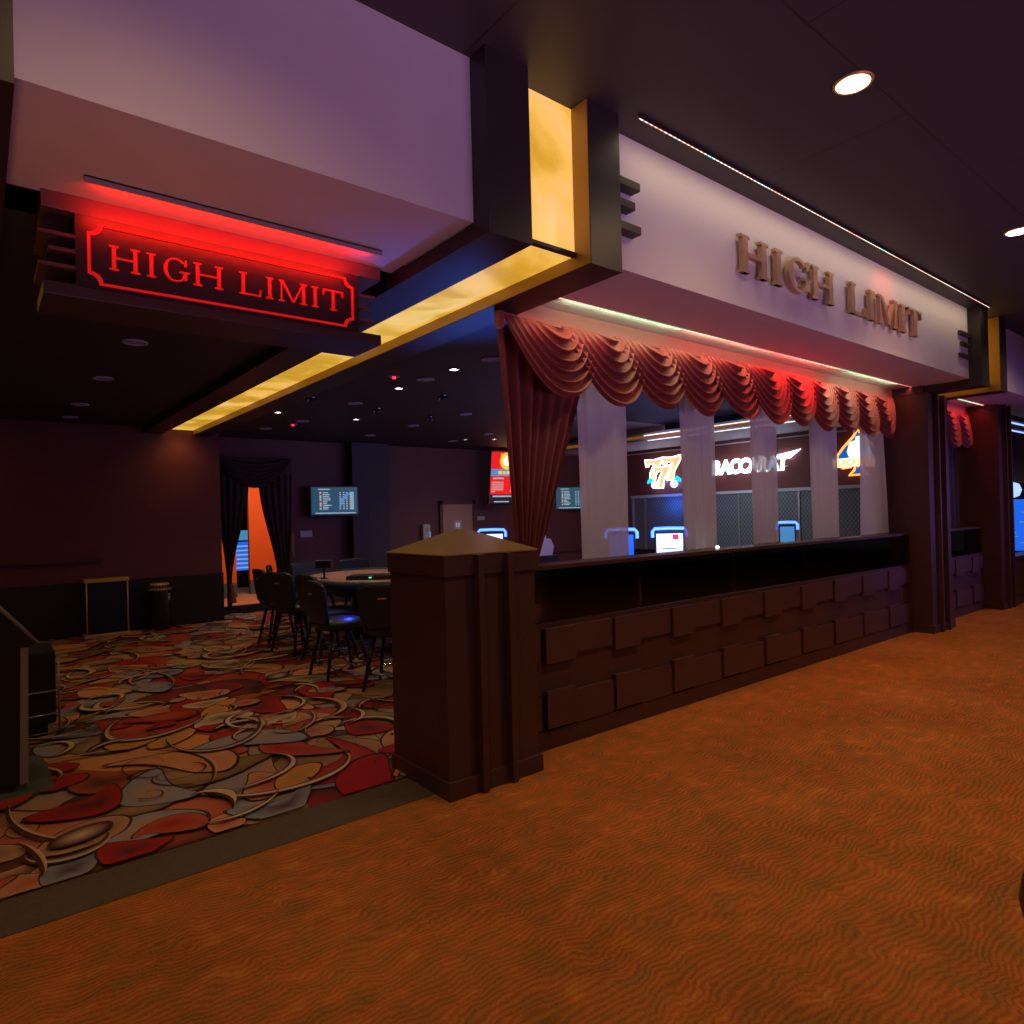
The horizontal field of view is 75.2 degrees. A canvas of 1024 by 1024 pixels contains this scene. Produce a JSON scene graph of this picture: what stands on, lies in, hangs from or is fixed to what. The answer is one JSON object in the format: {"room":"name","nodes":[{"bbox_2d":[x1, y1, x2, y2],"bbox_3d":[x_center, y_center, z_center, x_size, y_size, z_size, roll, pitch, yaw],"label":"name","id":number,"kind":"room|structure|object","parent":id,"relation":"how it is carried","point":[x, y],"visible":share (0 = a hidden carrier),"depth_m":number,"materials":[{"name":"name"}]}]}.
{"room":"games hall","nodes":[
{"label":"games hall","id":0,"kind":"room"},
{"bbox_2d":[0,419,221,587],"bbox_3d":[-7.422,0.290,9.131,6.300,3.092,0.760,-1,0,-39],"label":"wall","id":1,"kind":"structure","parent":0,"point":[143,505],"depth_m":9.79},
{"bbox_2d":[0,560,101,566],"bbox_3d":[-7.807,0.749,8.282,4.620,0.025,0.060,-1,0,-39],"label":"trim","id":2,"kind":"structure","parent":1,"relation":"attached to","point":[85,560],"depth_m":9.33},
{"bbox_2d":[0,573,224,640],"bbox_3d":[-7.144,1.433,8.828,6.315,0.790,0.015,-1,0,-39],"label":"wainscoting","id":3,"kind":"structure","parent":1,"relation":"attached to","point":[55,611],"depth_m":9.59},
{"bbox_2d":[222,545,236,583],"bbox_3d":[-6.860,0.140,13.544,2.320,2.790,0.100,-1,0,-39],"label":"wall","id":4,"kind":"structure","parent":0,"point":[234,574],"depth_m":14.10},
{"bbox_2d":[224,583,237,598],"bbox_3d":[-6.811,1.689,13.524,2.320,0.310,0.130,-1,0,-39],"label":"baseboard","id":5,"kind":"structure","parent":4,"relation":"attached to","point":[235,584],"depth_m":14.06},
{"bbox_2d":[4,0,473,277],"bbox_3d":[-1.293,-1.862,3.230,1.872,0.838,1.143,-1,0,-39],"label":"wall","id":6,"kind":"structure","parent":0,"point":[343,120],"depth_m":2.82,"materials":[{"name":"paint"}]},
{"bbox_2d":[83,174,381,255],"bbox_3d":[-1.276,-1.427,3.265,1.400,0.028,0.032,-1,0,-39],"label":"rail","id":7,"kind":"object","parent":6,"relation":"attached to","point":[89,179],"visible":1,"depth_m":3.16,"materials":[{"name":"metal"}]},
{"bbox_2d":[243,505,246,521],"bbox_3d":[-5.950,0.294,17.742,11.000,3.100,0.100,-1,0,-39],"label":"wall","id":8,"kind":"structure","parent":0,"point":[245,516],"depth_m":16.99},
{"bbox_2d":[247,487,276,579],"bbox_3d":[-3.063,0.062,17.119,7.280,2.790,0.100,-1,0,-39],"label":"wall","id":9,"kind":"structure","parent":0,"point":[260,550],"depth_m":14.91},
{"bbox_2d":[249,580,255,593],"bbox_3d":[-3.015,1.611,17.100,7.280,0.310,0.130,-1,0,-39],"label":"baseboard","id":10,"kind":"structure","parent":9,"relation":"attached to","point":[251,582],"depth_m":14.79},
{"bbox_2d":[346,442,390,600],"bbox_3d":[-2.830,0.195,13.161,0.790,3.092,0.250,-1,0,-39],"label":"wall","id":11,"kind":"structure","parent":0,"point":[367,464],"depth_m":13.05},
{"bbox_2d":[309,486,358,516],"bbox_3d":[-3.416,-0.210,12.682,0.960,0.575,0.196,-1,0,-36],"label":"wall screen","id":12,"kind":"object","parent":11,"relation":"attached to","point":[323,500],"visible":1,"depth_m":12.59,"materials":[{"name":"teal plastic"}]},
{"bbox_2d":[219,437,581,602],"bbox_3d":[-1.597,0.170,14.412,9.400,3.092,0.150,-1,0,-39],"label":"wall","id":13,"kind":"structure","parent":0,"point":[419,477],"depth_m":13.84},
{"bbox_2d":[224,603,270,614],"bbox_3d":[-4.391,1.699,11.942,1.900,0.150,0.130,-1,0,-39],"label":"baseboard","id":14,"kind":"structure","parent":13,"relation":"attached to","point":[244,608],"depth_m":11.63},
{"bbox_2d":[220,456,295,606],"bbox_3d":[-4.545,0.327,11.730,1.400,2.600,0.261,-1,0,-39],"label":"curtain","id":15,"kind":"object","parent":13,"relation":"hanging from","point":[272,476],"visible":0.89,"depth_m":11.75,"materials":[{"name":"fabric"}]},
{"bbox_2d":[220,473,247,606],"bbox_3d":[-4.823,0.482,11.489,0.580,2.300,0.079,-1,0,-39],"label":"drape","id":16,"kind":"object","parent":15,"relation":"hanging from","point":[233,486],"depth_m":11.47,"materials":[{"name":"fabric"}]},
{"bbox_2d":[259,474,291,573],"bbox_3d":[-4.239,0.470,11.960,0.600,2.300,0.079,-1,0,-39],"label":"drape","id":17,"kind":"object","parent":15,"relation":"hanging from","point":[275,490],"depth_m":12.00,"materials":[{"name":"fabric"}]},
{"bbox_2d":[300,531,311,536],"bbox_3d":[-3.862,0.413,12.471,0.230,0.120,0.020,-1,0,-39],"label":"wall plate","id":18,"kind":"object","parent":13,"relation":"attached to","point":[302,533],"visible":1,"depth_m":12.46,"materials":[{"name":"grey plastic"}]},
{"bbox_2d":[421,524,430,539],"bbox_3d":[-1.825,0.425,14.034,0.182,0.330,0.124,-1,0,-39],"label":"dispenser","id":19,"kind":"object","parent":13,"relation":"attached to","point":[425,528],"visible":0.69,"depth_m":13.98,"materials":[{"name":"grey plastic"}]},
{"bbox_2d":[438,501,475,533],"bbox_3d":[-1.179,0.732,14.594,0.940,1.950,0.070,-1,0,-39],"label":"service door","id":20,"kind":"structure","parent":13,"relation":"in","point":[453,515],"depth_m":14.57,"materials":[{"name":"brown wood"}]},
{"bbox_2d":[477,516,484,519],"bbox_3d":[-0.704,0.139,15.024,0.200,0.085,0.020,-1,0,-39],"label":"wall plate","id":21,"kind":"object","parent":13,"relation":"attached to","point":[478,517],"visible":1,"depth_m":15.01,"materials":[{"name":"grey plastic"}]},
{"bbox_2d":[553,550,581,552],"bbox_3d":[0.975,1.001,16.342,2.800,0.040,0.040,-1,0,-39],"label":"trim","id":22,"kind":"structure","parent":13,"relation":"attached to","point":[570,550],"depth_m":16.64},
{"bbox_2d":[556,486,580,509],"bbox_3d":[1.476,-0.347,16.724,0.920,0.595,0.196,-1,0,-19],"label":"wall screen","id":23,"kind":"object","parent":13,"relation":"attached to","point":[567,497],"visible":0.7,"depth_m":16.60,"materials":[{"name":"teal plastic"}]},
{"bbox_2d":[386,529,543,802],"bbox_3d":[-0.293,0.868,4.190,0.710,1.523,0.706,-1,0,-39],"label":"pillar","id":24,"kind":"structure","parent":0,"point":[465,706],"depth_m":3.95,"materials":[{"name":"brown wood"}]},
{"bbox_2d":[0,587,1023,1023],"bbox_3d":[4.216,1.558,10.744,32.000,0.084,23.500,-1,0,-39],"label":"floor","id":25,"kind":"structure","parent":0,"point":[839,839],"depth_m":3.13,"materials":[{"name":"orange carpet"}]},
{"bbox_2d":[0,605,56,800],"bbox_3d":[-3.371,0.756,3.848,1.158,1.900,0.650,-1,0,-39],"label":"machine","id":26,"kind":"object","parent":25,"relation":"on","point":[21,774],"visible":0.98,"depth_m":3.88,"materials":[{"name":"black plastic"}]},
{"bbox_2d":[28,642,60,737],"bbox_3d":[-3.954,1.397,5.004,0.880,0.660,0.492,-1,0,-39],"label":"stand","id":27,"kind":"object","parent":25,"relation":"on","point":[42,689],"visible":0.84,"depth_m":5.04,"materials":[{"name":"black plastic"}]},
{"bbox_2d":[82,576,130,639],"bbox_3d":[-5.875,1.378,9.630,0.580,0.843,0.240,-1,0,-39],"label":"stand","id":28,"kind":"object","parent":25,"relation":"on","point":[106,599],"visible":0.97,"depth_m":9.56,"materials":[{"name":"black plastic"}]},
{"bbox_2d":[147,582,171,630],"bbox_3d":[-5.306,1.430,10.010,0.340,0.715,0.340,-1,0,-39],"label":"trash bin","id":29,"kind":"object","parent":25,"relation":"on","point":[159,594],"visible":0.94,"depth_m":9.89,"materials":[{"name":"black plastic"}]},
{"bbox_2d":[0,778,434,938],"bbox_3d":[-3.570,1.722,1.525,8.300,0.054,0.319,-1,0,-39],"label":"trim","id":30,"kind":"structure","parent":25,"relation":"on","point":[27,911],"depth_m":3.16,"materials":[{"name":"grey stone"}]},
{"bbox_2d":[236,522,248,587],"bbox_3d":[-6.841,1.060,16.477,0.700,1.600,0.520,-1,0,-39],"label":"machine","id":31,"kind":"object","parent":25,"relation":"on","point":[242,546],"visible":0.23,"depth_m":16.34,"materials":[{"name":"black plastic"}]},
{"bbox_2d":[252,569,304,647],"bbox_3d":[-3.022,1.224,8.608,0.557,1.004,0.505,-1,0,-36],"label":"chair","id":32,"kind":"object","parent":25,"relation":"on","point":[258,574],"visible":0.72,"depth_m":8.44,"materials":[{"name":"black leather"}]},
{"bbox_2d":[265,565,309,640],"bbox_3d":[-3.094,1.229,9.179,0.557,1.004,0.505,-1,0,-16],"label":"chair","id":33,"kind":"object","parent":25,"relation":"on","point":[268,567],"visible":0.22,"depth_m":9.03,"materials":[{"name":"black metal"}]},
{"bbox_2d":[264,572,327,657],"bbox_3d":[-2.613,1.210,8.039,0.505,1.004,0.557,-2,0,34],"label":"chair","id":34,"kind":"object","parent":25,"relation":"on","point":[280,586],"visible":0.9,"depth_m":7.83,"materials":[{"name":"black leather"}]},
{"bbox_2d":[290,561,335,632],"bbox_3d":[-2.861,1.226,9.683,0.557,1.004,0.505,-2,0,33],"label":"chair","id":35,"kind":"object","parent":25,"relation":"on","point":[302,567],"visible":0.23,"depth_m":9.72,"materials":[{"name":"black leather"}]},
{"bbox_2d":[295,574,359,665],"bbox_3d":[-2.098,1.195,7.526,0.557,1.004,0.505,-1,0,-42],"label":"chair","id":36,"kind":"object","parent":25,"relation":"on","point":[333,610],"visible":0.43,"depth_m":7.47,"materials":[{"name":"black leather"}]},
{"bbox_2d":[302,580,371,682],"bbox_3d":[-1.784,1.183,6.753,0.557,1.004,0.505,-1,0,-39],"label":"chair","id":37,"kind":"object","parent":25,"relation":"on","point":[314,592],"visible":0.91,"depth_m":6.60,"materials":[{"name":"black leather"}]},
{"bbox_2d":[304,567,391,652],"bbox_3d":[-1.649,1.237,8.530,2.010,0.900,2.624,-1,0,-39],"label":"table","id":38,"kind":"object","parent":25,"relation":"on","point":[336,584],"visible":0.3,"depth_m":8.24,"materials":[{"name":"wood"}]},
{"bbox_2d":[315,560,332,578],"bbox_3d":[-2.297,0.703,8.125,0.200,0.224,0.100,-1,0,4],"label":"display","id":39,"kind":"object","parent":38,"relation":"on","point":[323,564],"visible":1,"depth_m":8.10,"materials":[{"name":"black plastic"}]},
{"bbox_2d":[346,573,389,579],"bbox_3d":[-1.695,0.790,8.140,0.600,0.048,0.330,-1,0,1],"label":"tray","id":40,"kind":"object","parent":38,"relation":"on","point":[372,576],"visible":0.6,"depth_m":7.99,"materials":[{"name":"black plastic"}]},
{"bbox_2d":[338,558,370,614],"bbox_3d":[-2.299,1.213,9.996,0.505,1.004,0.557,-1,0,-29],"label":"chair","id":41,"kind":"object","parent":25,"relation":"on","point":[354,562],"visible":0.14,"depth_m":10.18,"materials":[{"name":"black leather"}]},
{"bbox_2d":[357,584,392,691],"bbox_3d":[-1.136,1.164,6.313,0.505,1.004,0.557,-1,0,8],"label":"chair","id":42,"kind":"object","parent":25,"relation":"on","point":[374,600],"visible":0.55,"depth_m":6.09,"materials":[{"name":"black leather"}]},
{"bbox_2d":[477,528,506,538],"bbox_3d":[-0.306,0.969,11.246,0.504,1.397,0.475,-1,0,4],"label":"machine","id":43,"kind":"object","parent":25,"relation":"on","point":[501,535],"visible":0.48,"depth_m":11.03,"materials":[{"name":"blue plastic"}]},
{"bbox_2d":[480,532,503,538],"bbox_3d":[-0.326,0.626,11.085,0.390,0.580,0.060,-1,0,4],"label":"monitor","id":44,"kind":"object","parent":43,"relation":"on","point":[496,534],"depth_m":11.05,"materials":[{"name":"glass"}]},
{"bbox_2d":[538,536,558,562],"bbox_3d":[0.485,1.022,12.170,0.700,1.260,0.420,-1,0,-39],"label":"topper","id":45,"kind":"object","parent":25,"relation":"on","point":[546,555],"visible":0.27,"depth_m":12.05,"materials":[{"name":"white plastic"}]},
{"bbox_2d":[628,528,638,554],"bbox_3d":[1.536,0.911,9.205,0.464,1.397,0.475,-2,0,11],"label":"machine","id":46,"kind":"object","parent":25,"relation":"on","point":[632,535],"visible":0.22,"depth_m":8.98,"materials":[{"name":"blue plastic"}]},
{"bbox_2d":[629,532,634,554],"bbox_3d":[1.497,0.570,9.047,0.350,0.580,0.060,-2,0,11],"label":"monitor","id":47,"kind":"object","parent":46,"relation":"on","point":[631,534],"depth_m":8.98,"materials":[{"name":"glass"}]},
{"bbox_2d":[651,526,683,552],"bbox_3d":[2.191,0.895,9.215,0.494,1.397,0.475,-2,0,11],"label":"machine","id":48,"kind":"object","parent":25,"relation":"on","point":[665,541],"visible":0.35,"depth_m":9.02,"materials":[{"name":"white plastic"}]},
{"bbox_2d":[778,521,798,541],"bbox_3d":[4.647,0.843,11.194,0.364,1.397,0.475,-2,0,21],"label":"machine","id":49,"kind":"object","parent":25,"relation":"on","point":[786,532],"visible":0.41,"depth_m":11.01,"materials":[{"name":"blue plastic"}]},
{"bbox_2d":[779,525,795,541],"bbox_3d":[4.579,0.502,11.045,0.250,0.580,0.060,-2,0,21],"label":"monitor","id":50,"kind":"object","parent":49,"relation":"on","point":[786,532],"depth_m":11.01,"materials":[{"name":"glass"}]},
{"bbox_2d":[631,484,951,554],"bbox_3d":[5.094,0.542,13.501,0.140,2.000,6.850,-1,0,-39],"label":"cage","id":51,"kind":"object","parent":25,"relation":"on","point":[734,509],"visible":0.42,"depth_m":13.81,"materials":[{"name":"grey metal"}]},
{"bbox_2d":[635,548,654,554],"bbox_3d":[5.110,1.182,13.498,0.140,0.720,6.850,-1,0,-39],"label":"countertop","id":52,"kind":"structure","parent":51,"relation":"on","point":[637,551],"depth_m":15.82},
{"bbox_2d":[1013,481,1023,552],"bbox_3d":[9.438,0.427,12.646,1.000,2.000,0.700,-2,0,18],"label":"machine","id":53,"kind":"object","parent":25,"relation":"on","point":[1018,486],"visible":0.17,"depth_m":12.44,"materials":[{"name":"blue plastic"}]},
{"bbox_2d":[1018,871,1023,919],"bbox_3d":[1.559,1.250,1.668,0.450,0.640,0.450,-1,0,-39],"label":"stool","id":54,"kind":"object","parent":25,"relation":"on","point":[1021,890],"visible":1,"depth_m":1.77,"materials":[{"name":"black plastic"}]},
{"bbox_2d":[0,183,1023,455],"bbox_3d":[2.840,-1.525,12.370,32.000,0.085,8.965,-1,0,-39],"label":"ceiling","id":55,"kind":"structure","parent":0,"point":[49,363],"depth_m":7.07,"materials":[{"name":"paint"}]},
{"bbox_2d":[0,0,13,247],"bbox_3d":[-4.716,-1.719,5.214,0.972,0.930,8.793,-1,0,-39],"label":"frame","id":56,"kind":"object","parent":55,"relation":"attached to","point":[6,6],"visible":1,"depth_m":2.11,"materials":[{"name":"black metal"}]},
{"bbox_2d":[62,416,77,418],"bbox_3d":[-6.007,-1.286,9.028,0.190,0.013,0.190,-1,0,-39],"label":"recessed light","id":57,"kind":"object","parent":55,"relation":"in","point":[67,417],"visible":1,"depth_m":9.04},
{"bbox_2d":[71,403,88,405],"bbox_3d":[-5.259,-1.309,8.088,0.190,0.013,0.190,-1,0,-39],"label":"recessed light","id":58,"kind":"object","parent":55,"relation":"in","point":[75,404],"visible":1,"depth_m":8.10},
{"bbox_2d":[92,376,113,380],"bbox_3d":[-4.123,-1.345,6.698,0.190,0.013,0.190,-1,0,-39],"label":"recessed light","id":59,"kind":"object","parent":55,"relation":"in","point":[102,378],"visible":1,"depth_m":6.71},
{"bbox_2d":[122,339,147,345],"bbox_3d":[-3.070,-1.379,5.410,0.190,0.013,0.190,-1,0,-39],"label":"recessed light","id":60,"kind":"object","parent":55,"relation":"in","point":[133,342],"visible":1,"depth_m":5.41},
{"bbox_2d":[33,188,380,356],"bbox_3d":[-1.534,-1.204,3.563,1.666,0.459,0.376,-1,0,-39],"label":"hanging sign","id":61,"kind":"object","parent":55,"relation":"hanging from","point":[103,262],"visible":1,"depth_m":3.32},
{"bbox_2d":[305,395,317,402],"bbox_3d":[-2.390,-1.346,7.935,0.142,0.088,0.060,-1,0,-39],"label":"ceiling camera","id":62,"kind":"object","parent":55,"relation":"attached to","point":[312,398],"visible":0.89,"depth_m":7.91,"materials":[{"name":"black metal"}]},
{"bbox_2d":[347,402,362,404],"bbox_3d":[-2.011,-1.389,8.512,0.190,0.013,0.190,-1,0,-39],"label":"recessed light","id":63,"kind":"object","parent":55,"relation":"in","point":[349,403],"visible":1,"depth_m":8.52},
{"bbox_2d":[372,407,382,412],"bbox_3d":[-1.793,-1.356,8.867,0.142,0.088,0.060,-1,0,-39],"label":"ceiling camera","id":64,"kind":"object","parent":55,"relation":"attached to","point":[377,410],"visible":1,"depth_m":8.85,"materials":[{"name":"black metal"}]},
{"bbox_2d":[142,43,622,435],"bbox_3d":[-2.503,-1.766,6.999,0.972,0.930,8.793,-1,0,-39],"label":"light fixture","id":65,"kind":"object","parent":55,"relation":"attached to","point":[546,226],"visible":0.99,"depth_m":3.81,"materials":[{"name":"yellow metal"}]},
{"bbox_2d":[497,325,579,560],"bbox_3d":[0.291,-0.494,4.975,0.985,1.715,0.105,-1,0,-39],"label":"drape","id":66,"kind":"object","parent":65,"relation":"hanging from","point":[538,420],"visible":0.73,"depth_m":4.84,"materials":[{"name":"fabric"}]},
{"bbox_2d":[388,375,399,378],"bbox_3d":[-1.234,-1.409,6.950,0.120,0.029,0.120,-1,0,-39],"label":"recessed light","id":67,"kind":"object","parent":55,"relation":"in","point":[389,376],"visible":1,"depth_m":6.94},
{"bbox_2d":[417,377,433,381],"bbox_3d":[-0.930,-1.424,7.141,0.190,0.013,0.190,-1,0,-39],"label":"recessed light","id":68,"kind":"object","parent":55,"relation":"in","point":[422,379],"visible":1,"depth_m":7.15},
{"bbox_2d":[425,415,434,420],"bbox_3d":[-1.203,-1.367,9.728,0.142,0.088,0.060,-1,0,-39],"label":"ceiling camera","id":69,"kind":"object","parent":55,"relation":"attached to","point":[430,418],"visible":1,"depth_m":9.71,"materials":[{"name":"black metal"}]},
{"bbox_2d":[437,393,448,400],"bbox_3d":[-0.837,-1.385,8.032,0.142,0.088,0.060,-1,0,-39],"label":"ceiling camera","id":70,"kind":"object","parent":55,"relation":"attached to","point":[443,396],"visible":1,"depth_m":8.01,"materials":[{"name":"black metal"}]},
{"bbox_2d":[448,368,459,370],"bbox_3d":[-0.584,-1.435,6.693,0.120,0.013,0.120,-1,0,-39],"label":"recessed light","id":71,"kind":"object","parent":55,"relation":"in","point":[449,369],"visible":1,"depth_m":6.69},
{"bbox_2d":[481,356,499,361],"bbox_3d":[-0.202,-1.447,6.297,0.190,0.013,0.190,-1,0,-39],"label":"recessed light","id":72,"kind":"object","parent":55,"relation":"in","point":[488,358],"visible":0.98,"depth_m":6.29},
{"bbox_2d":[487,448,511,504],"bbox_3d":[-0.216,-0.809,14.719,0.680,1.308,0.254,-1,0,-30],"label":"screen","id":73,"kind":"object","parent":55,"relation":"hanging from","point":[499,488],"visible":0.66,"depth_m":14.63,"materials":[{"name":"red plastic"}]},
{"bbox_2d":[577,382,628,558],"bbox_3d":[0.743,-0.490,5.446,0.590,1.900,0.048,-1,0,-39],"label":"sheer curtain","id":74,"kind":"object","parent":55,"relation":"hanging from","point":[602,439],"visible":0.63,"depth_m":5.43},
{"bbox_2d":[494,306,895,438],"bbox_3d":[2.460,-1.179,6.430,6.440,0.695,0.273,-1,0,-39],"label":"swag valance","id":75,"kind":"object","parent":55,"relation":"hanging from","point":[568,352],"visible":1,"depth_m":5.59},
{"bbox_2d":[679,394,716,549],"bbox_3d":[1.689,-0.564,6.037,0.514,1.794,0.048,-1,0,-39],"label":"sheer curtain","id":76,"kind":"object","parent":55,"relation":"hanging from","point":[697,439],"visible":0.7,"depth_m":6.04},
{"bbox_2d":[750,406,778,543],"bbox_3d":[2.548,-0.583,6.729,0.508,1.794,0.049,-1,0,-39],"label":"sheer curtain","id":77,"kind":"object","parent":55,"relation":"hanging from","point":[763,437],"visible":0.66,"depth_m":6.75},
{"bbox_2d":[566,306,1007,450],"bbox_3d":[3.260,-1.888,11.402,0.970,0.930,8.413,-1,0,-39],"label":"light fixture","id":78,"kind":"object","parent":55,"relation":"attached to","point":[988,364],"visible":0.59,"depth_m":8.30,"materials":[{"name":"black metal"}]},
{"bbox_2d":[644,415,790,435],"bbox_3d":[3.726,-1.432,10.490,0.015,0.014,4.200,-1,0,-39],"label":"led strip","id":79,"kind":"object","parent":78,"relation":"attached to","point":[790,415],"visible":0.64,"depth_m":10.94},
{"bbox_2d":[648,421,794,440],"bbox_3d":[4.125,-1.439,11.133,0.015,0.014,4.700,-1,0,-39],"label":"led strip","id":80,"kind":"object","parent":78,"relation":"attached to","point":[790,421],"visible":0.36,"depth_m":11.64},
{"bbox_2d":[809,418,838,538],"bbox_3d":[3.528,-0.603,7.522,0.634,1.794,0.048,-1,0,-39],"label":"sheer curtain","id":81,"kind":"object","parent":55,"relation":"hanging from","point":[822,443],"visible":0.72,"depth_m":7.53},
{"bbox_2d":[859,425,888,534],"bbox_3d":[4.524,-0.624,8.322,0.830,1.794,0.050,-1,0,-39],"label":"sheer curtain","id":82,"kind":"object","parent":55,"relation":"hanging from","point":[873,490],"visible":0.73,"depth_m":8.32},
{"bbox_2d":[948,440,959,526],"bbox_3d":[6.550,-0.641,10.024,1.001,1.745,0.084,-1,0,-39],"label":"drape","id":83,"kind":"object","parent":55,"relation":"hanging from","point":[953,452],"visible":0.31,"depth_m":10.16,"materials":[{"name":"fabric"}]},
{"bbox_2d":[947,403,972,447],"bbox_3d":[6.298,-1.263,9.562,2.030,0.690,0.215,-1,0,-39],"label":"swag valance","id":84,"kind":"object","parent":55,"relation":"hanging from","point":[959,425],"visible":0.61,"depth_m":9.78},
{"bbox_2d":[1011,422,1023,433],"bbox_3d":[9.492,-1.646,12.722,4.800,0.020,0.430,-1,0,-39],"label":"led strip","id":85,"kind":"object","parent":55,"relation":"attached to","point":[1011,422],"visible":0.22,"depth_m":12.61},
{"bbox_2d":[356,0,1023,336],"bbox_3d":[8.753,-2.561,5.011,32.000,0.070,8.717,-1,0,-39],"label":"ceiling","id":86,"kind":"structure","parent":0,"point":[925,162],"depth_m":3.75,"materials":[{"name":"paint"}]},
{"bbox_2d":[638,113,989,307],"bbox_3d":[3.180,-2.365,5.849,6.270,0.030,0.005,-1,0,-39],"label":"led strip","id":87,"kind":"object","parent":86,"relation":"attached to","point":[641,117],"visible":1,"depth_m":4.91,"materials":[{"name":"grey"}]},
{"bbox_2d":[832,70,874,95],"bbox_3d":[1.875,-2.354,3.652,0.210,0.010,0.210,-1,0,-39],"label":"recessed light","id":88,"kind":"object","parent":86,"relation":"in","point":[854,82],"visible":1,"depth_m":3.64,"materials":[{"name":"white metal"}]},
{"bbox_2d":[1003,226,1023,236],"bbox_3d":[4.345,-2.406,5.702,0.210,0.010,0.210,-1,0,-39],"label":"recessed light","id":89,"kind":"object","parent":86,"relation":"in","point":[1017,231],"visible":1,"depth_m":5.71,"materials":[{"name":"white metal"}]},
{"bbox_2d":[627,427,859,531],"bbox_3d":[4.657,0.010,14.061,0.100,3.092,8.250,-1,0,-39],"label":"wall","id":90,"kind":"structure","parent":0,"point":[797,475],"depth_m":13.87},
{"bbox_2d":[644,454,680,488],"bbox_3d":[3.454,-0.915,15.257,0.170,0.754,1.071,-1,0,-39],"label":"sign","id":91,"kind":"object","parent":90,"relation":"attached to","point":[668,471],"visible":1,"depth_m":15.24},
{"bbox_2d":[715,458,751,474],"bbox_3d":[4.647,-0.954,13.898,0.089,0.313,0.847,-1,0,-39],"label":"sign","id":92,"kind":"object","parent":90,"relation":"attached to","point":[725,466],"depth_m":13.89,"materials":[{"name":"plastic"}]},
{"bbox_2d":[627,428,858,455],"bbox_3d":[4.565,-1.438,14.025,0.040,0.020,8.250,-1,0,-39],"label":"trim","id":93,"kind":"structure","parent":90,"relation":"attached to","point":[858,428],"depth_m":13.90,"materials":[{"name":"grey plastic"}]},
{"bbox_2d":[777,449,799,470],"bbox_3d":[5.410,-1.008,12.950,0.089,0.382,0.461,-1,0,-39],"label":"sign","id":94,"kind":"object","parent":90,"relation":"attached to","point":[782,457],"depth_m":13.01,"materials":[{"name":"plastic"}]},
{"bbox_2d":[837,430,859,475],"bbox_3d":[6.197,-1.073,11.907,0.090,0.842,0.880,-1,0,-39],"label":"sign","id":95,"kind":"object","parent":90,"relation":"attached to","point":[848,456],"visible":0.45,"depth_m":11.99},
{"bbox_2d":[534,526,984,752],"bbox_3d":[3.542,0.923,7.327,9.210,1.252,0.260,-1,0,-39],"label":"wall","id":96,"kind":"structure","parent":0,"point":[621,640],"depth_m":5.67,"materials":[{"name":"brown wood"}]},
{"bbox_2d":[560,133,1023,415],"bbox_3d":[6.210,-2.022,8.944,15.040,0.838,0.618,-1,0,-39],"label":"wall","id":97,"kind":"structure","parent":0,"point":[681,271],"depth_m":5.21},
{"bbox_2d":[621,197,634,214],"bbox_3d":[0.650,-1.856,4.012,0.200,0.050,0.077,-1,0,-39],"label":"bar","id":98,"kind":"object","parent":97,"relation":"attached to","point":[627,206],"visible":0.49,"depth_m":4.02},
{"bbox_2d":[620,175,639,195],"bbox_3d":[0.666,-1.986,4.029,0.250,0.050,0.077,-1,0,-39],"label":"bar","id":99,"kind":"object","parent":97,"relation":"attached to","point":[629,187],"visible":0.51,"depth_m":4.04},
{"bbox_2d":[621,220,640,238],"bbox_3d":[0.673,-1.718,4.027,0.250,0.050,0.077,-1,0,-39],"label":"bar","id":100,"kind":"object","parent":97,"relation":"attached to","point":[628,230],"visible":0.51,"depth_m":4.03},
{"bbox_2d":[559,298,909,386],"bbox_3d":[2.617,-1.522,6.426,6.250,0.004,0.008,-1,0,-39],"label":"led strip","id":101,"kind":"object","parent":97,"relation":"attached to","point":[559,298],"visible":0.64,"depth_m":5.67,"materials":[{"name":"white"}]},
{"bbox_2d":[737,233,921,337],"bbox_3d":[2.950,-1.907,5.859,3.340,0.283,0.046,-1,0,-39],"label":"sign","id":102,"kind":"object","parent":97,"relation":"attached to","point":[811,285],"depth_m":5.49,"materials":[{"name":"gold metal"}]},
{"bbox_2d":[892,385,923,396],"bbox_3d":[5.017,-1.528,8.424,0.025,0.091,0.360,-1,0,-39],"label":"trim","id":103,"kind":"structure","parent":97,"relation":"attached to","point":[918,389],"depth_m":8.40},
{"bbox_2d":[958,330,970,337],"bbox_3d":[5.313,-2.087,7.803,0.335,0.045,0.035,-1,0,-39],"label":"bar","id":104,"kind":"object","parent":97,"relation":"attached to","point":[960,332],"visible":1,"depth_m":7.77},
{"bbox_2d":[958,352,971,359],"bbox_3d":[5.320,-1.827,7.802,0.335,0.045,0.035,-1,0,-39],"label":"bar","id":105,"kind":"object","parent":97,"relation":"attached to","point":[962,355],"visible":1,"depth_m":7.76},
{"bbox_2d":[959,341,970,348],"bbox_3d":[5.336,-1.967,7.818,0.285,0.045,0.035,-1,0,-39],"label":"bar","id":106,"kind":"object","parent":97,"relation":"attached to","point":[962,343],"visible":1,"depth_m":7.78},
{"bbox_2d":[877,392,955,633],"bbox_3d":[5.274,0.013,8.696,0.724,2.998,0.702,-1,0,-39],"label":"pillar","id":107,"kind":"structure","parent":0,"point":[917,454],"depth_m":8.37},
{"bbox_2d":[957,404,1018,609],"bbox_3d":[7.407,-0.078,10.418,0.719,3.090,0.702,-1,0,-39],"label":"pillar","id":108,"kind":"structure","parent":0,"point":[985,468],"depth_m":10.09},
{"bbox_2d":[1012,435,1023,481],"bbox_3d":[9.079,-0.084,17.338,0.100,3.090,8.400,-1,0,-39],"label":"wall","id":109,"kind":"structure","parent":0,"point":[1017,440],"depth_m":14.65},
{"bbox_2d":[1015,551,1023,603],"bbox_3d":[9.866,1.034,12.138,5.240,0.760,0.240,-1,0,-39],"label":"wall","id":110,"kind":"structure","parent":0,"point":[1019,556],"depth_m":10.60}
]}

